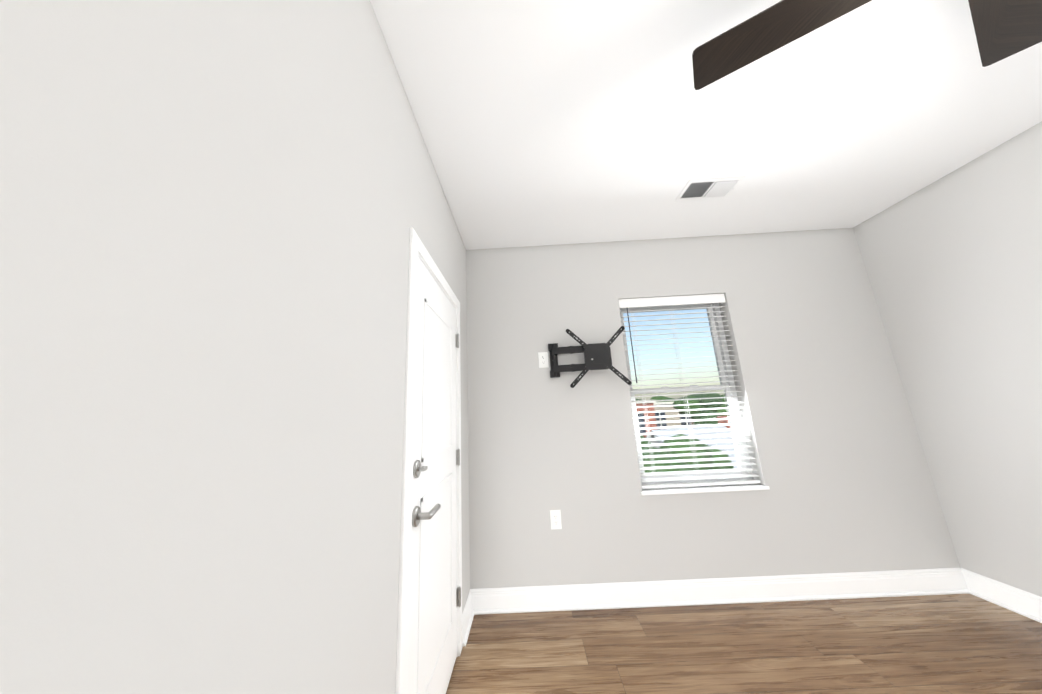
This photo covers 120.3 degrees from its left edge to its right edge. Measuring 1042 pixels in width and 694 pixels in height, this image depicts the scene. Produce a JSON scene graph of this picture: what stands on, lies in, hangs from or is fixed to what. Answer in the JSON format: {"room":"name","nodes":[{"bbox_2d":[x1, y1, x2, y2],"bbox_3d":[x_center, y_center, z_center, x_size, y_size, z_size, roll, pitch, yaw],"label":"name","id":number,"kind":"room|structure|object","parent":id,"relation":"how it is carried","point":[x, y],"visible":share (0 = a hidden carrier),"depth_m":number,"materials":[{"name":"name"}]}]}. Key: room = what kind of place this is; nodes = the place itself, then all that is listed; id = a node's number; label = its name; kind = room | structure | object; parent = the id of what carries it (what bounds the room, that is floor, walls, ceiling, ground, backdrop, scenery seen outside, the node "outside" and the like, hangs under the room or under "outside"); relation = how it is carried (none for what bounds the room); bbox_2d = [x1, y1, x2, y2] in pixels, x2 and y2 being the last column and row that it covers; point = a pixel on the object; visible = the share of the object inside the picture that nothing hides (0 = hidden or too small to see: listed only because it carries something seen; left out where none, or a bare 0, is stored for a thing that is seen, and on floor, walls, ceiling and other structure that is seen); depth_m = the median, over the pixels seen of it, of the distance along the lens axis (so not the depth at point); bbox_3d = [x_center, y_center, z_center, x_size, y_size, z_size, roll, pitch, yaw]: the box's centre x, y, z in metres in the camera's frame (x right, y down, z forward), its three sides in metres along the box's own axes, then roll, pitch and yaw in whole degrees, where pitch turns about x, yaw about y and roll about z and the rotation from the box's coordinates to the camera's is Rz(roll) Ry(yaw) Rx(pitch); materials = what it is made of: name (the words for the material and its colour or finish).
{"room":"living room","nodes":[
{"label":"living room","id":0,"kind":"room"},
{"bbox_2d":[0,0,469,693],"bbox_3d":[-0.541,0.098,0.510,0.180,2.700,3.680,-3,-12,1],"label":"wall","id":1,"kind":"structure","parent":0,"point":[212,212],"depth_m":0.43,"materials":[{"name":"grey paint"}]},
{"bbox_2d":[396,227,461,693],"bbox_3d":[-0.501,0.602,1.506,0.202,2.130,0.960,-3,-12,1],"label":"door frame","id":2,"kind":"structure","parent":1,"relation":"attached to","point":[417,249],"depth_m":1.17,"materials":[{"name":"white wood"}]},
{"bbox_2d":[408,257,460,693],"bbox_3d":[-0.395,0.642,1.502,0.103,2.015,0.769,-3,-12,1],"label":"door","id":3,"kind":"structure","parent":1,"relation":"in","point":[435,596],"depth_m":1.41,"materials":[{"name":"white wood"}]},
{"bbox_2d":[370,0,1041,249],"bbox_3d":[1.134,-1.372,0.784,3.675,0.120,4.040,-3,-12,1],"label":"ceiling","id":4,"kind":"structure","parent":0,"point":[548,122],"depth_m":1.47,"materials":[{"name":"white paint"}]},
{"bbox_2d":[675,176,744,200],"bbox_3d":[1.254,-1.050,1.997,0.352,0.012,0.192,-3,-12,1],"label":"ceiling vent","id":5,"kind":"object","parent":4,"relation":"in","point":[711,188],"visible":1,"depth_m":1.99,"materials":[{"name":"white metal"}]},
{"bbox_2d":[692,0,1041,89],"bbox_3d":[1.170,-1.057,0.590,1.190,0.580,1.035,-3,-12,1],"label":"ceiling fan","id":6,"kind":"object","parent":4,"relation":"hanging from","point":[1003,29],"visible":1,"depth_m":0.97,"materials":[{"name":"brown wood"}]},
{"bbox_2d":[466,228,959,588],"bbox_3d":[1.159,0.412,2.377,3.495,2.700,0.180,-3,-12,1],"label":"wall","id":7,"kind":"structure","parent":0,"point":[842,472],"depth_m":2.24,"materials":[{"name":"grey paint"}]},
{"bbox_2d":[538,352,548,367],"bbox_3d":[0.178,0.102,2.369,0.076,0.124,0.010,-3,-12,1],"label":"outlet","id":8,"kind":"object","parent":7,"relation":"attached to","point":[543,359],"visible":1,"depth_m":2.37,"materials":[{"name":"plastic"}]},
{"bbox_2d":[550,510,561,529],"bbox_3d":[0.248,1.229,2.127,0.076,0.124,0.010,-3,-12,1],"label":"outlet","id":9,"kind":"object","parent":7,"relation":"attached to","point":[555,517],"visible":1,"depth_m":2.12,"materials":[{"name":"plastic"}]},
{"bbox_2d":[548,326,631,387],"bbox_3d":[0.518,0.085,2.320,0.595,0.457,0.097,-3,-12,1],"label":"mount","id":10,"kind":"object","parent":7,"relation":"attached to","point":[597,356],"visible":1,"depth_m":2.29,"materials":[{"name":"black metal"}]},
{"bbox_2d":[620,303,753,483],"bbox_3d":[1.282,0.328,2.443,0.880,1.480,0.070,-3,-12,1],"label":"window","id":11,"kind":"structure","parent":7,"relation":"in","point":[720,334],"depth_m":2.41,"materials":[{"name":"white plastic"}]},
{"bbox_2d":[619,294,760,488],"bbox_3d":[1.280,0.302,2.349,0.868,1.463,0.075,-3,-12,1],"label":"window blinds","id":12,"kind":"object","parent":11,"relation":"attached to","point":[671,300],"visible":0.85,"depth_m":2.30,"materials":[{"name":"white plastic"}]},
{"bbox_2d":[641,483,769,495],"bbox_3d":[1.317,1.040,2.190,0.904,0.020,0.127,-3,-12,1],"label":"window sill","id":13,"kind":"structure","parent":7,"relation":"attached to","point":[701,489],"depth_m":2.14,"materials":[{"name":"white wood"}]},
{"bbox_2d":[466,568,969,619],"bbox_3d":[1.288,1.639,2.005,3.270,0.136,0.030,-3,-12,1],"label":"baseboard","id":14,"kind":"structure","parent":7,"relation":"attached to","point":[805,587],"depth_m":2.00,"materials":[{"name":"white wood"}]},
{"bbox_2d":[446,594,1041,693],"bbox_3d":[1.274,1.382,0.194,3.675,0.120,4.040,-3,-12,1],"label":"floor","id":15,"kind":"structure","parent":0,"point":[952,644],"depth_m":1.60,"materials":[{"name":"brown wood"}]},
{"bbox_2d":[853,122,1041,596],"bbox_3d":[2.949,-0.088,0.468,0.180,2.700,4.040,-3,-12,1],"label":"wall","id":16,"kind":"structure","parent":0,"point":[953,262],"depth_m":1.89,"materials":[{"name":"grey paint"}]},
{"bbox_2d":[962,568,1041,622],"bbox_3d":[2.908,1.169,0.201,0.030,0.136,3.680,-3,-12,1],"label":"baseboard","id":17,"kind":"structure","parent":16,"relation":"attached to","point":[1022,602],"depth_m":1.82,"materials":[{"name":"white wood"}]},
{"label":"outside","id":18,"kind":"structure","parent":0,"visible":0},
{"bbox_3d":[27.717,32.806,113.822,350.000,0.500,360.000,-3,-12,1],"label":"ground","id":19,"kind":"structure","parent":18,"visible":0},
{"bbox_2d":[636,400,656,436],"bbox_3d":[4.094,10.764,29.842,15.500,9.700,10.800,-3,-12,1],"label":"brick building","id":20,"kind":"structure","parent":19,"relation":"on","point":[645,415],"depth_m":25.34,"materials":[{"name":"red brick"}]},
{"bbox_2d":[653,401,693,429],"bbox_3d":[15.790,11.234,34.325,5.500,9.500,9.300,-3,-12,1],"label":"building","id":21,"kind":"structure","parent":19,"relation":"on","point":[667,414],"depth_m":30.58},
{"bbox_2d":[635,392,726,405],"bbox_3d":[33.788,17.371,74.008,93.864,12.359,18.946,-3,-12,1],"label":"tree","id":22,"kind":"object","parent":19,"relation":"on","point":[695,395],"depth_m":72.46,"materials":[{"name":"green plant"}]},
{"bbox_2d":[640,433,733,472],"bbox_3d":[5.136,7.327,10.862,6.915,8.355,6.373,-3,-12,1],"label":"trees","id":23,"kind":"object","parent":19,"relation":"on","point":[685,457],"depth_m":9.59,"materials":[{"name":"green plant"}]},
{"bbox_2d":[646,416,738,467],"bbox_3d":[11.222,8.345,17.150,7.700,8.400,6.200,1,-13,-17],"label":"road","id":24,"kind":"structure","parent":19,"relation":"on","point":[699,434],"depth_m":17.00,"materials":[{"name":"grey asphalt"}]},
{"bbox_2d":[673,395,728,424],"bbox_3d":[15.763,8.786,23.929,4.787,9.928,4.138,-3,-12,1],"label":"trees","id":25,"kind":"object","parent":19,"relation":"on","point":[702,411],"depth_m":24.28,"materials":[{"name":"green plant"}]}
]}

